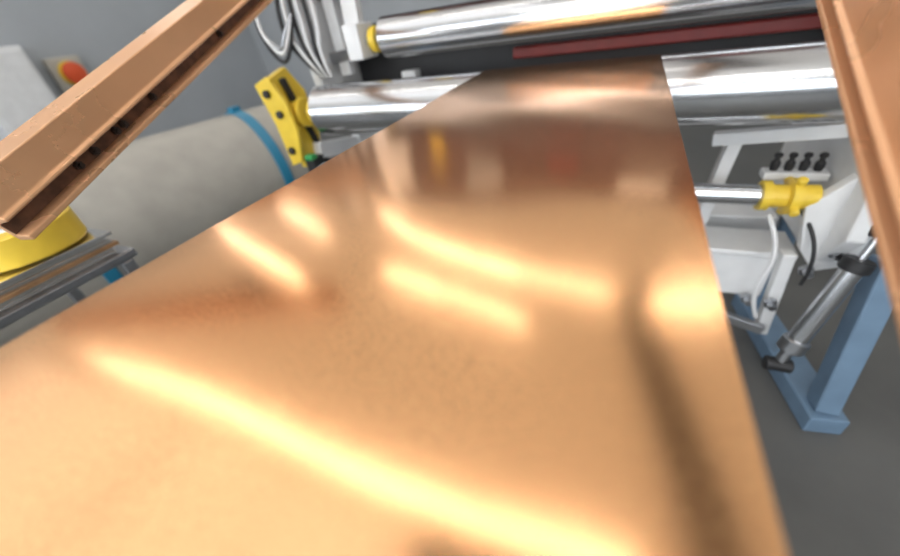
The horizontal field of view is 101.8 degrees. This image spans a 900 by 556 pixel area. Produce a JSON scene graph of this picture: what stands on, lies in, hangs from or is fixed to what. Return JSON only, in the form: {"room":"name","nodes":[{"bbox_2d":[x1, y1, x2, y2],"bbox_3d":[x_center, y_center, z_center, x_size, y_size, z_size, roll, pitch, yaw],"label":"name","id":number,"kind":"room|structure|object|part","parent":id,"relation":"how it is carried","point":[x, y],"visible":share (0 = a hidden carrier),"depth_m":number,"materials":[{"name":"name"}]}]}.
{"room":"workspace","nodes":[
{"label":"workspace","id":0,"kind":"room"},
{"bbox_2d":[0,0,267,139],"bbox_3d":[-6.723,-2.488,3.952,0.110,4.312,11.440,8,39,22],"label":"wall","id":1,"kind":"structure","parent":0,"point":[94,31],"depth_m":6.12,"materials":[{"name":"grey paint"}]},
{"bbox_2d":[41,55,88,92],"bbox_3d":[-5.741,-3.109,5.565,0.271,0.440,0.440,8,39,22],"label":"station","id":2,"kind":"object","parent":1,"relation":"attached to","point":[66,71],"visible":0.85,"depth_m":5.47,"materials":[{"name":"beige plastic"}]},
{"bbox_2d":[249,0,475,97],"bbox_3d":[0.751,-5.128,5.921,11.440,4.312,0.110,8,39,22],"label":"wall","id":3,"kind":"structure","parent":0,"point":[372,10],"depth_m":7.93,"materials":[{"name":"grey paint"}]},
{"bbox_2d":[319,123,899,555],"bbox_3d":[-1.141,0.021,3.065,11.880,0.110,11.880,8,39,22],"label":"floor","id":4,"kind":"structure","parent":0,"point":[833,494],"depth_m":1.50,"materials":[{"name":"concrete"}]},
{"bbox_2d":[0,45,56,140],"bbox_3d":[-5.868,-2.101,5.227,0.462,1.980,0.748,8,39,22],"label":"tall cabinet","id":5,"kind":"object","parent":4,"relation":"on","point":[24,93],"visible":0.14,"depth_m":4.88,"materials":[{"name":"white metal"}]},
{"bbox_2d":[0,245,139,329],"bbox_3d":[-1.644,0.557,1.439,0.792,1.062,1.012,8,39,22],"label":"workbench","id":6,"kind":"object","parent":4,"relation":"on","point":[123,258],"visible":0.19,"depth_m":1.21,"materials":[{"name":"grey metal"}]},
{"bbox_2d":[0,228,118,312],"bbox_3d":[-1.697,0.103,1.095,0.729,0.078,0.968,8,39,22],"label":"sheets","id":7,"kind":"object","parent":6,"relation":"on","point":[17,285],"visible":0.48,"depth_m":1.17,"materials":[{"name":"silver metal"}]},
{"bbox_2d":[0,206,86,272],"bbox_3d":[-1.398,-0.134,1.191,0.308,0.101,0.308,8,39,22],"label":"reel","id":8,"kind":"object","parent":7,"relation":"on","point":[67,228],"visible":0.64,"depth_m":1.13,"materials":[{"name":"paint"}]},
{"bbox_3d":[-1.811,0.252,1.921,0.044,1.030,0.044,8,39,22],"label":"leg","id":9,"kind":"part","parent":6,"relation":"part of","materials":[{"name":"metal"}]},
{"bbox_3d":[-1.125,0.347,1.639,0.044,1.030,0.044,8,39,22],"label":"leg","id":10,"kind":"part","parent":6,"relation":"part of","materials":[{"name":"metal"}]},
{"bbox_2d":[0,105,321,346],"bbox_3d":[-2.506,-0.644,3.211,1.138,1.171,2.818,21,46,35],"label":"drum","id":11,"kind":"object","parent":4,"relation":"on","point":[165,189],"visible":0.34,"depth_m":2.89,"materials":[{"name":"beige"}]},
{"bbox_2d":[254,0,892,433],"bbox_3d":[0.361,-0.687,1.741,2.802,2.185,1.000,8,39,22],"label":"machine","id":12,"kind":"object","parent":4,"relation":"on","point":[754,256],"visible":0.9,"depth_m":1.58,"materials":[{"name":"white metal"}]},
{"bbox_2d":[0,0,272,239],"bbox_3d":[-0.825,-0.811,1.204,0.097,0.660,1.633,1,37,13],"label":"metal beam","id":13,"kind":"structure","parent":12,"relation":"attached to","point":[32,156],"depth_m":0.91,"materials":[{"name":"orange metal"}]},
{"bbox_2d":[0,0,260,234],"bbox_3d":[-0.806,-0.792,1.227,0.003,0.564,1.602,1,37,13],"label":"liner","id":14,"kind":"object","parent":13,"relation":"attached to","point":[20,220],"visible":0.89,"depth_m":0.95,"materials":[{"name":"brown metal"}]},
{"bbox_2d":[73,30,223,169],"bbox_3d":[-0.805,-0.739,1.189,0.017,0.385,1.101,1,37,13],"label":"bolts","id":15,"kind":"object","parent":13,"relation":"attached to","point":[77,165],"depth_m":0.95,"materials":[{"name":"metal"}]},
{"bbox_3d":[-0.839,-0.870,2.045,0.040,0.536,0.242,8,39,22],"label":"bearing plate","id":16,"kind":"part","parent":12,"relation":"part of","materials":[{"name":"yellow paint"}]},
{"bbox_3d":[-0.801,-0.863,2.046,0.031,0.478,0.155,8,39,22],"label":"link arm","id":17,"kind":"part","parent":12,"relation":"part of","materials":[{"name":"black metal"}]},
{"bbox_3d":[-0.620,-1.018,2.360,0.055,2.112,0.462,8,39,22],"label":"plate","id":18,"kind":"part","parent":12,"relation":"part of","materials":[{"name":"white metal"}]},
{"bbox_3d":[-0.678,-0.835,2.310,0.055,0.173,0.456,9,40,23],"label":"bearing arm","id":19,"kind":"part","parent":12,"relation":"part of","materials":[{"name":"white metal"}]},
{"bbox_3d":[-0.640,-1.503,1.900,0.109,0.798,0.099,8,39,22],"label":"arm","id":20,"kind":"part","parent":12,"relation":"part of","materials":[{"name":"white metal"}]},
{"bbox_3d":[-0.510,-1.517,1.759,0.096,0.651,0.205,-1,37,11],"label":"arm","id":21,"kind":"part","parent":12,"relation":"part of","materials":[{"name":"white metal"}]},
{"bbox_2d":[305,40,844,134],"bbox_3d":[0.301,-0.753,1.547,2.325,0.239,0.239,8,39,22],"label":"roller","id":22,"kind":"object","parent":12,"relation":"attached to","point":[786,83],"visible":0.48,"depth_m":1.21,"materials":[{"name":"silver metal"}]},
{"bbox_2d":[0,54,787,555],"bbox_3d":[-0.093,0.353,0.507,0.652,0.700,3.326,8,39,22],"label":"sheet","id":23,"kind":"object","parent":22,"relation":"on","point":[493,322],"visible":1,"depth_m":0.29,"materials":[{"name":"orange metal"}]},
{"bbox_2d":[365,0,816,57],"bbox_3d":[0.500,-1.084,1.489,2.002,0.176,0.176,8,39,22],"label":"roller","id":24,"kind":"object","parent":12,"relation":"attached to","point":[478,23],"visible":1,"depth_m":1.49,"materials":[{"name":"silver metal"}]},
{"bbox_3d":[1.159,-0.408,1.602,0.091,0.422,0.066,8,39,22],"label":"bracket leg","id":25,"kind":"part","parent":12,"relation":"part of","materials":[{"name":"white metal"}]},
{"bbox_3d":[1.226,0.166,1.666,0.340,0.107,0.031,13,41,28],"label":"rail","id":26,"kind":"part","parent":12,"relation":"part of","materials":[{"name":"metal"}]},
{"bbox_2d":[704,226,798,259],"bbox_3d":[1.236,-0.158,1.581,0.374,0.026,0.198,8,39,22],"label":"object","id":27,"kind":"object","parent":12,"relation":"on","point":[725,242],"depth_m":1.55,"materials":[{"name":"white metal"}]},
{"bbox_2d":[693,176,822,216],"bbox_3d":[0.368,-0.421,1.700,2.189,0.171,0.171,8,39,22],"label":"shaft","id":28,"kind":"object","parent":12,"relation":"attached to","point":[795,194],"visible":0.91,"depth_m":1.34,"materials":[{"name":"silver metal"}]},
{"bbox_3d":[1.665,-0.116,1.880,0.098,0.596,0.110,8,39,22],"label":"post","id":29,"kind":"part","parent":12,"relation":"part of","materials":[{"name":"white metal"}]},
{"bbox_3d":[1.250,-0.444,1.402,0.030,0.070,0.030,8,39,22],"label":"valve knob","id":30,"kind":"part","parent":12,"relation":"part of","materials":[{"name":"black plastic"}]},
{"bbox_3d":[1.235,-0.546,1.389,0.390,0.102,0.055,18,44,32],"label":"bracket arm","id":31,"kind":"part","parent":12,"relation":"part of","materials":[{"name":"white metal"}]},
{"bbox_3d":[1.290,-0.439,1.385,0.030,0.070,0.030,8,39,22],"label":"valve knob","id":32,"kind":"part","parent":12,"relation":"part of","materials":[{"name":"black plastic"}]},
{"bbox_3d":[1.468,-0.609,1.338,0.055,2.112,0.835,8,39,22],"label":"plate","id":33,"kind":"part","parent":12,"relation":"part of","materials":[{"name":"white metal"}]},
{"bbox_3d":[1.331,-0.433,1.369,0.030,0.070,0.030,8,39,22],"label":"valve knob","id":34,"kind":"part","parent":12,"relation":"part of","materials":[{"name":"black plastic"}]},
{"bbox_2d":[762,227,877,372],"bbox_3d":[1.369,0.098,1.335,0.260,0.627,0.095,-18,37,-11],"label":"cylinder","id":35,"kind":"object","parent":12,"relation":"attached to","point":[852,268],"visible":0.85,"depth_m":1.32,"materials":[{"name":"silver metal"}]},
{"bbox_3d":[1.336,0.312,1.464,0.060,0.093,0.040,-18,37,-12],"label":"clevis stem","id":36,"kind":"part","parent":35,"relation":"part of","materials":[{"name":"metal"}]},
{"bbox_3d":[1.400,-0.101,1.218,0.059,0.133,0.026,-18,37,-12],"label":"rod","id":37,"kind":"part","parent":35,"relation":"part of","materials":[{"name":"silver metal"}]},
{"bbox_3d":[1.371,-0.427,1.352,0.030,0.070,0.030,8,39,22],"label":"valve knob","id":38,"kind":"part","parent":12,"relation":"part of","materials":[{"name":"black plastic"}]},
{"bbox_3d":[1.535,0.234,1.391,0.077,0.657,0.241,8,39,22],"label":"post","id":39,"kind":"part","parent":12,"relation":"part of","materials":[{"name":"blue metal"}]},
{"bbox_2d":[815,0,899,336],"bbox_3d":[0.568,-0.489,0.498,0.097,0.630,1.595,10,40,24],"label":"metal beam","id":40,"kind":"structure","parent":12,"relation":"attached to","point":[862,37],"depth_m":0.33,"materials":[{"name":"orange metal"}]}
]}

